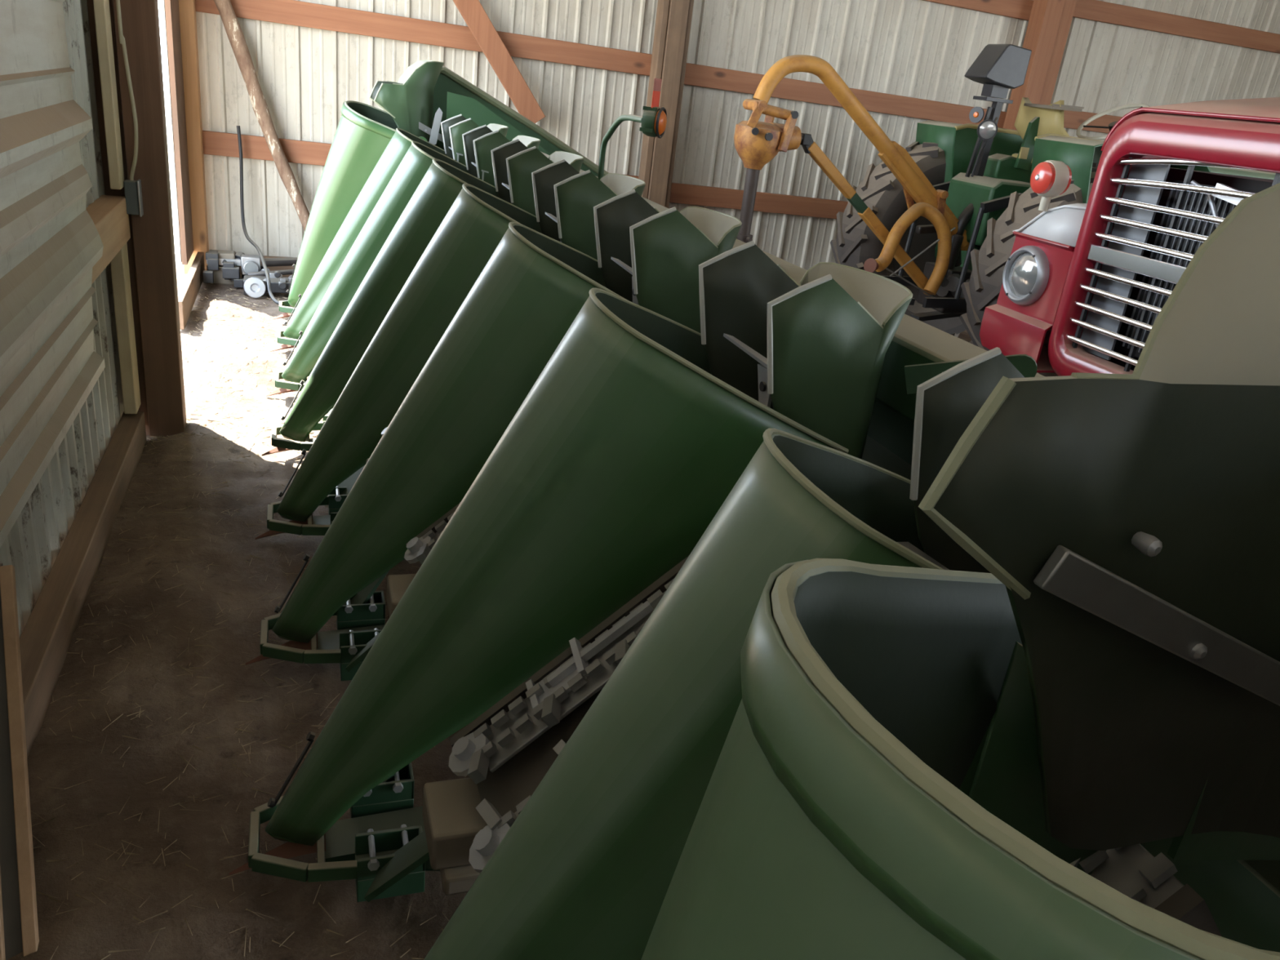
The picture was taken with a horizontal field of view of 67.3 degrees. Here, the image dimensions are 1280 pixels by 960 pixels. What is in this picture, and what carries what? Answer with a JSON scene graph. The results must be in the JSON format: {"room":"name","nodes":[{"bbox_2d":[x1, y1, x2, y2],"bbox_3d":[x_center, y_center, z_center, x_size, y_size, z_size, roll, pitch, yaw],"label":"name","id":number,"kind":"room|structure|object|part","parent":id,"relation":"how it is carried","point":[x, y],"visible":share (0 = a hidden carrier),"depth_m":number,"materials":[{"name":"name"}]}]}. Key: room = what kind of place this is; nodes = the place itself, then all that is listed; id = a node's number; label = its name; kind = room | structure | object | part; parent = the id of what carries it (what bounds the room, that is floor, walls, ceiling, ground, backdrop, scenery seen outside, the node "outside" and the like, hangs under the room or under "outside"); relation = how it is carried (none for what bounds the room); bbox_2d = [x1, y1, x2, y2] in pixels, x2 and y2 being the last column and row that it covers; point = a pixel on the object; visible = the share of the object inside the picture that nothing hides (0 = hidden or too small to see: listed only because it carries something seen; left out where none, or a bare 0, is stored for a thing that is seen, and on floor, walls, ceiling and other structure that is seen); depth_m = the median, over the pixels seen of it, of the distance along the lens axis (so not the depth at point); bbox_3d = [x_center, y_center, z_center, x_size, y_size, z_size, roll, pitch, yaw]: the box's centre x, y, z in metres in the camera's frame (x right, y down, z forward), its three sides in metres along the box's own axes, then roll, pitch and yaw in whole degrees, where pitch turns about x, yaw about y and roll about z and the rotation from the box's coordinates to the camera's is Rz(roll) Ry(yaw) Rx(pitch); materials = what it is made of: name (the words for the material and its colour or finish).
{"room":"farm machinery shed","nodes":[
{"label":"farm machinery shed","id":0,"kind":"room"},
{"bbox_2d":[0,0,124,637],"bbox_3d":[-0.728,0.198,0.001,0.022,2.532,8.303,-1,24,-19],"label":"wall","id":1,"kind":"structure","parent":0,"point":[33,544],"depth_m":3.19,"materials":[{"name":"white metal"}]},
{"bbox_2d":[0,0,105,547],"bbox_3d":[-1.082,-0.210,1.307,0.060,1.230,3.500,-1,24,-19],"label":"sheet","id":2,"kind":"object","parent":1,"relation":"attached to","point":[51,245],"visible":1,"depth_m":2.31,"materials":[{"name":"beige metal"}]},
{"bbox_2d":[19,411,146,759],"bbox_3d":[-0.789,1.382,0.404,0.075,0.135,8.100,-1,24,-19],"label":"trim","id":3,"kind":"structure","parent":1,"relation":"attached to","point":[45,639],"depth_m":2.73,"materials":[{"name":"brown wood"}]},
{"bbox_2d":[85,195,130,284],"bbox_3d":[-1.638,-0.570,2.695,0.085,0.155,2.130,-1,24,-19],"label":"trim","id":4,"kind":"structure","parent":1,"relation":"attached to","point":[108,215],"depth_m":3.32,"materials":[{"name":"brown wood"}]},
{"bbox_2d":[93,0,141,413],"bbox_3d":[-1.855,-1.694,3.278,0.055,3.070,0.120,-1,24,-19],"label":"trim","id":5,"kind":"structure","parent":1,"relation":"attached to","point":[119,264],"depth_m":3.56,"materials":[{"name":"brown wood"}]},
{"bbox_2d":[115,0,137,180],"bbox_3d":[-1.766,-2.020,3.212,0.043,2.000,0.017,5,22,-6],"label":"cable","id":6,"kind":"object","parent":1,"relation":"attached to","point":[122,38],"visible":0.99,"depth_m":3.46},
{"bbox_2d":[124,179,143,217],"bbox_3d":[-1.891,-1.056,3.593,0.055,0.130,0.053,-1,24,-19],"label":"electrical box","id":7,"kind":"object","parent":1,"relation":"attached to","point":[132,188],"visible":1,"depth_m":3.58,"materials":[{"name":"metal"}]},
{"bbox_3d":[-1.871,-1.056,3.600,0.007,0.130,0.053,-1,24,-19],"label":"plate","id":8,"kind":"part","parent":7,"relation":"part of","materials":[{"name":"metal"}]},
{"bbox_2d":[86,0,186,436],"bbox_3d":[-1.859,-1.725,3.430,0.249,3.330,0.170,-1,24,-19],"label":"door post","id":9,"kind":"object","parent":1,"relation":"attached to","point":[151,244],"depth_m":3.66,"materials":[{"name":"brown wood"}]},
{"bbox_2d":[7,265,971,959],"bbox_3d":[4.006,0.663,3.727,11.900,0.080,11.825,-1,24,-19],"label":"floor","id":10,"kind":"structure","parent":0,"point":[61,760],"depth_m":2.36,"materials":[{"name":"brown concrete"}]},
{"bbox_2d":[0,563,39,959],"bbox_3d":[-1.196,0.514,1.770,0.152,0.568,0.487,-3,24,-23],"label":"wooden post","id":11,"kind":"object","parent":10,"relation":"on","point":[19,925],"visible":0.85,"depth_m":1.76,"materials":[{"name":"brown wood"}]},
{"bbox_2d":[177,251,204,329],"bbox_3d":[-2.797,-1.205,5.996,0.040,0.160,1.460,-1,24,-19],"label":"trim","id":12,"kind":"structure","parent":10,"relation":"on","point":[187,295],"depth_m":5.81,"materials":[{"name":"brown wood"}]},
{"bbox_2d":[202,249,263,288],"bbox_3d":[-2.738,-1.429,6.492,0.371,0.210,0.342,-1,24,-19],"label":"engine","id":13,"kind":"object","parent":10,"relation":"on","point":[223,266],"visible":0.91,"depth_m":6.42,"materials":[{"name":"metal"}]},
{"bbox_2d":[30,288,466,959],"bbox_3d":[-1.223,-0.129,4.063,1.644,0.077,5.952,-1,24,-19],"label":"straw","id":14,"kind":"object","parent":10,"relation":"on","point":[231,290],"visible":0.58,"depth_m":2.74,"materials":[{"name":"beige plant"}]},
{"bbox_2d":[236,125,279,304],"bbox_3d":[-2.487,-1.730,6.255,0.132,1.002,0.937,-12,29,-38],"label":"hose","id":15,"kind":"object","parent":10,"relation":"on","point":[238,131],"visible":0.84,"depth_m":6.48,"materials":[{"name":"black rubber"}]},
{"bbox_2d":[213,0,309,231],"bbox_3d":[-2.494,-2.361,6.480,0.808,2.011,0.108,-1,24,-19],"label":"wooden pole","id":16,"kind":"object","parent":10,"relation":"on","point":[234,33],"visible":0.7,"depth_m":6.37,"materials":[{"name":"brown wood"}]},
{"bbox_2d":[243,257,297,297],"bbox_3d":[-2.425,-1.353,6.421,0.408,0.198,0.471,-1,24,-19],"label":"pump","id":17,"kind":"object","parent":10,"relation":"on","point":[255,283],"visible":0.73,"depth_m":6.34,"materials":[{"name":"metal"}]},
{"bbox_2d":[229,59,1279,959],"bbox_3d":[-0.175,-0.548,3.309,2.192,1.585,6.223,-1,24,-19],"label":"header","id":18,"kind":"object","parent":10,"relation":"on","point":[770,608],"visible":1,"depth_m":1.11,"materials":[{"name":"green metal"}]},
{"bbox_3d":[-1.173,-0.137,3.923,0.332,0.068,0.251,-1,24,-19],"label":"skid plate","id":19,"kind":"part","parent":18,"relation":"part of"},
{"bbox_3d":[-0.938,0.161,3.270,0.332,0.068,0.251,-1,24,-19],"label":"skid plate","id":20,"kind":"part","parent":18,"relation":"part of","materials":[{"name":"green metal"}]},
{"bbox_3d":[-0.703,0.459,2.617,0.332,0.068,0.251,-1,24,-19],"label":"skid plate","id":21,"kind":"part","parent":18,"relation":"part of","materials":[{"name":"green metal"}]},
{"bbox_3d":[-0.468,0.757,1.965,0.332,0.068,0.251,-1,24,-19],"label":"skid plate","id":22,"kind":"part","parent":18,"relation":"part of","materials":[{"name":"green metal"}]},
{"bbox_3d":[-0.252,-0.036,2.286,0.550,0.456,0.113,-1,24,-19],"label":"gathering chain","id":23,"kind":"part","parent":18,"relation":"part of","materials":[{"name":"metal"}]},
{"bbox_3d":[-0.239,-0.038,2.323,0.515,0.437,0.110,-1,24,-19],"label":"deck plate","id":24,"kind":"part","parent":18,"relation":"part of","materials":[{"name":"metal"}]},
{"bbox_2d":[368,59,549,155],"bbox_3d":[-1.056,-2.024,5.619,0.995,0.748,0.414,-1,24,-19],"label":"hood","id":25,"kind":"object","parent":18,"relation":"attached to","point":[428,94],"depth_m":5.41,"materials":[{"name":"green metal"}]},
{"bbox_2d":[440,114,508,165],"bbox_3d":[-0.889,-1.713,5.173,0.332,0.451,0.334,-1,24,-19],"label":"hood","id":26,"kind":"object","parent":18,"relation":"attached to","point":[453,128],"depth_m":4.99,"materials":[{"name":"green metal"}]},
{"bbox_2d":[462,124,540,186],"bbox_3d":[-0.651,-1.411,4.512,0.332,0.451,0.334,-1,24,-19],"label":"hood","id":27,"kind":"object","parent":18,"relation":"attached to","point":[479,142],"depth_m":4.33,"materials":[{"name":"green metal"}]},
{"bbox_3d":[0.040,0.334,1.475,0.550,0.456,0.113,-1,24,-19],"label":"gathering chain","id":28,"kind":"part","parent":18,"relation":"part of","materials":[{"name":"metal"}]},
{"bbox_2d":[491,138,583,216],"bbox_3d":[-0.413,-1.109,3.850,0.332,0.451,0.334,-1,24,-19],"label":"hood","id":29,"kind":"object","parent":18,"relation":"attached to","point":[513,163],"depth_m":3.68,"materials":[{"name":"green metal"}]},
{"bbox_3d":[-0.014,0.266,1.625,0.550,0.456,0.113,-1,24,-19],"label":"gathering chain","id":30,"kind":"part","parent":18,"relation":"part of","materials":[{"name":"metal"}]},
{"bbox_3d":[-0.001,0.264,1.662,0.515,0.437,0.110,-1,24,-19],"label":"deck plate","id":31,"kind":"part","parent":18,"relation":"part of","materials":[{"name":"metal"}]},
{"bbox_2d":[531,159,645,259],"bbox_3d":[-0.175,-0.807,3.189,0.332,0.451,0.334,-1,24,-19],"label":"hood","id":32,"kind":"object","parent":18,"relation":"attached to","point":[565,198],"depth_m":3.02,"materials":[{"name":"green metal"}]},
{"bbox_3d":[-0.076,-1.224,3.644,0.025,0.317,0.434,-2,24,-21],"label":"lamp arm","id":33,"kind":"part","parent":18,"relation":"part of","materials":[{"name":"green metal"}]},
{"bbox_2d":[593,189,742,333],"bbox_3d":[0.064,-0.506,2.528,0.332,0.451,0.334,-1,24,-19],"label":"hood","id":34,"kind":"object","parent":18,"relation":"attached to","point":[651,258],"depth_m":2.37,"materials":[{"name":"green metal"}]},
{"bbox_2d":[698,240,912,458],"bbox_3d":[0.302,-0.204,1.867,0.332,0.451,0.334,-1,24,-19],"label":"hood","id":35,"kind":"object","parent":18,"relation":"attached to","point":[811,353],"depth_m":1.73,"materials":[{"name":"green metal"}]},
{"bbox_2d":[909,346,1024,573],"bbox_3d":[0.540,0.098,1.205,0.332,0.451,0.334,-1,24,-19],"label":"hood","id":36,"kind":"object","parent":18,"relation":"attached to","point":[947,402],"depth_m":1.26,"materials":[{"name":"green metal"}]},
{"bbox_3d":[0.419,0.298,0.935,0.202,0.320,0.015,2,23,-11],"label":"plate","id":37,"kind":"part","parent":18,"relation":"part of","materials":[{"name":"green metal"}]},
{"bbox_2d":[918,182,1279,860],"bbox_3d":[0.708,0.200,0.722,0.995,0.768,0.477,-1,24,-19],"label":"hood","id":38,"kind":"object","parent":18,"relation":"attached to","point":[1129,524],"depth_m":0.77,"materials":[{"name":"green metal"}]},
{"bbox_3d":[0.221,0.563,0.974,0.550,0.456,0.113,-1,24,-19],"label":"gathering chain","id":39,"kind":"part","parent":18,"relation":"part of","materials":[{"name":"metal"}]},
{"bbox_3d":[0.251,0.584,0.961,0.515,0.437,0.110,-1,24,-19],"label":"deck plate","id":40,"kind":"part","parent":18,"relation":"part of","materials":[{"name":"metal"}]},
{"bbox_2d":[830,44,1275,351],"bbox_3d":[3.060,-1.732,6.576,3.005,2.062,1.831,-1,24,-19],"label":"tractor","id":41,"kind":"object","parent":10,"relation":"on","point":[985,169],"visible":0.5,"depth_m":6.20,"materials":[{"name":"green painted steel"},{"name":"rubber"},{"name":"black plastic"}]},
{"bbox_2d":[733,54,969,297],"bbox_3d":[1.358,-1.573,5.935,1.759,1.814,0.336,0,23,-16],"label":"loader arm","id":42,"kind":"object","parent":41,"relation":"attached to","point":[757,143],"visible":0.84,"depth_m":5.76,"materials":[{"name":"yellow paint"}]},
{"bbox_3d":[1.718,-1.466,6.082,0.564,0.559,0.202,-1,24,-19],"label":"frame","id":43,"kind":"part","parent":42,"relation":"part of","materials":[{"name":"yellow paint"}]},
{"bbox_3d":[1.738,-1.387,6.101,0.535,0.459,0.052,-1,24,-19],"label":"tie rod","id":44,"kind":"part","parent":42,"relation":"part of","materials":[{"name":"metal"}]},
{"bbox_3d":[1.925,-1.696,6.605,0.632,0.739,0.040,-1,24,-19],"label":"lift arm","id":45,"kind":"part","parent":41,"relation":"part of","materials":[{"name":"black metal"}]},
{"bbox_3d":[2.130,-1.435,6.035,0.632,0.739,0.040,-1,24,-19],"label":"lift arm","id":46,"kind":"part","parent":41,"relation":"part of","materials":[{"name":"black metal"}]},
{"bbox_2d":[968,106,984,123],"bbox_3d":[2.126,-2.297,6.049,0.044,0.095,0.095,-14,30,-41],"label":"warning lamp","id":47,"kind":"object","parent":41,"relation":"attached to","point":[976,114],"depth_m":6.03,"materials":[{"name":"orange plastic"}]},
{"bbox_2d":[977,119,997,140],"bbox_3d":[2.176,-2.201,6.043,0.124,0.124,0.068,7,22,0],"label":"work lamp","id":48,"kind":"object","parent":41,"relation":"attached to","point":[987,129],"depth_m":6.01,"materials":[{"name":"silver glass"}]},
{"bbox_2d":[964,44,1031,177],"bbox_3d":[2.209,-2.336,6.110,0.297,0.796,0.248,-1,24,-19],"label":"work light","id":49,"kind":"object","parent":41,"relation":"on","point":[1001,68],"depth_m":6.02,"materials":[{"name":"metal"}]},
{"bbox_3d":[2.776,-2.070,6.394,0.350,0.120,0.560,-1,24,-19],"label":"seat","id":50,"kind":"part","parent":41,"relation":"part of","materials":[{"name":"metal"}]},
{"bbox_3d":[2.773,-2.290,6.293,0.566,0.340,0.490,-1,24,-19],"label":"seat","id":51,"kind":"part","parent":41,"relation":"part of","materials":[{"name":"yellow plastic"}]},
{"bbox_2d":[979,97,1279,376],"bbox_3d":[2.855,-0.516,3.345,2.245,2.213,2.285,-1,24,-19],"label":"truck","id":52,"kind":"object","parent":10,"relation":"on","point":[1085,286],"visible":0.59,"depth_m":3.44,"materials":[{"name":"red painted steel"},{"name":"chrome"},{"name":"glass"}]},
{"bbox_2d":[1101,97,1279,151],"bbox_3d":[2.619,-1.069,3.000,1.472,0.356,1.522,-1,24,-19],"label":"hood","id":53,"kind":"object","parent":52,"relation":"attached to","point":[1260,113],"depth_m":3.15,"materials":[{"name":"red metal"}]},
{"bbox_2d":[195,0,1279,270],"bbox_3d":[2.213,-3.527,7.807,10.920,4.200,0.022,-1,24,-19],"label":"wall","id":54,"kind":"structure","parent":0,"point":[919,49],"depth_m":7.46,"materials":[{"name":"white metal"}]},
{"bbox_2d":[178,0,208,274],"bbox_3d":[-2.909,-2.961,6.103,0.155,3.320,0.140,-1,24,-19],"label":"trim","id":55,"kind":"structure","parent":54,"relation":"attached to","point":[188,22],"depth_m":6.32,"materials":[{"name":"orange wood"}]},
{"bbox_2d":[240,255,297,277],"bbox_3d":[1.975,-1.609,8.497,10.585,0.160,0.070,-1,24,-19],"label":"trim","id":56,"kind":"structure","parent":54,"relation":"attached to","point":[273,268],"depth_m":6.86,"materials":[{"name":"brown wood"}]},
{"bbox_2d":[202,130,638,178],"bbox_3d":[-1.486,-2.289,7.003,3.120,0.190,0.040,-1,24,-19],"label":"trim","id":57,"kind":"structure","parent":54,"relation":"attached to","point":[215,143],"depth_m":6.59,"materials":[{"name":"red wood"}]},
{"bbox_2d":[195,0,652,75],"bbox_3d":[-1.387,-3.093,6.672,3.120,0.190,0.040,-1,24,-19],"label":"horizontal wall beam","id":58,"kind":"structure","parent":54,"relation":"attached to","point":[292,12],"depth_m":6.61,"materials":[{"name":"red wood"}]},
{"bbox_2d":[453,0,545,123],"bbox_3d":[-1.016,-3.010,6.739,0.778,0.968,0.040,-1,24,-19],"label":"brace","id":59,"kind":"object","parent":54,"relation":"attached to","point":[473,12],"visible":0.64,"depth_m":6.75,"materials":[{"name":"red wood"}]},
{"bbox_2d":[638,0,693,208],"bbox_3d":[0.246,-3.334,7.035,0.230,4.020,0.160,-1,24,-19],"label":"wooden post","id":60,"kind":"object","parent":54,"relation":"attached to","point":[673,17],"depth_m":7.14,"materials":[{"name":"brown wood"}]},
{"bbox_2d":[669,182,848,218],"bbox_3d":[1.609,-2.288,8.118,3.060,0.200,0.040,-1,24,-19],"label":"trim","id":61,"kind":"structure","parent":54,"relation":"attached to","point":[684,193],"depth_m":7.88,"materials":[{"name":"red wood"}]},
{"bbox_2d":[684,62,1006,128],"bbox_3d":[1.709,-3.092,7.787,3.060,0.200,0.040,-1,24,-19],"label":"trim","id":62,"kind":"structure","parent":54,"relation":"attached to","point":[698,75],"depth_m":7.69,"materials":[{"name":"red wood"}]},
{"bbox_2d":[923,0,1033,20],"bbox_3d":[1.808,-3.886,7.460,3.060,0.200,0.040,-1,24,-19],"label":"trim","id":63,"kind":"structure","parent":54,"relation":"attached to","point":[1017,9],"depth_m":7.85,"materials":[{"name":"red wood"}]},
{"bbox_2d":[1002,0,1076,130],"bbox_3d":[3.348,-3.393,8.114,0.300,4.020,0.180,-1,24,-19],"label":"wooden post","id":64,"kind":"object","parent":54,"relation":"attached to","point":[1050,21],"depth_m":7.97,"materials":[{"name":"red wood"}]},
{"bbox_2d":[1063,110,1122,133],"bbox_3d":[5.282,-3.219,9.016,3.940,0.150,0.040,-1,24,-19],"label":"trim","id":65,"kind":"structure","parent":54,"relation":"attached to","point":[1072,119],"depth_m":8.53,"materials":[{"name":"red wood"}]},
{"bbox_2d":[1072,0,1279,53],"bbox_3d":[5.381,-4.014,8.689,3.940,0.150,0.040,-1,24,-19],"label":"trim","id":66,"kind":"structure","parent":54,"relation":"attached to","point":[1091,10],"depth_m":8.43,"materials":[{"name":"red wood"}]},
{"bbox_3d":[-2.388,-3.845,4.152,0.290,0.300,3.300,-1,24,-19],"label":"wall","id":67,"kind":"structure","parent":0,"visible":0},
{"bbox_2d":[163,0,193,264],"bbox_3d":[-2.844,-2.833,5.838,0.042,2.942,0.501,-1,24,-19],"label":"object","id":68,"kind":"structure","parent":67,"relation":"in","point":[171,13],"depth_m":5.99,"materials":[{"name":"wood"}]},
{"label":"outside","id":69,"kind":"structure","parent":0,"visible":0},
{"bbox_2d":[164,91,183,266],"bbox_3d":[-0.196,1.575,0.649,60.000,0.190,60.000,-1,24,-19],"label":"ground","id":70,"kind":"structure","parent":69,"point":[166,95],"depth_m":11.14,"materials":[{"name":"white"}]}
]}

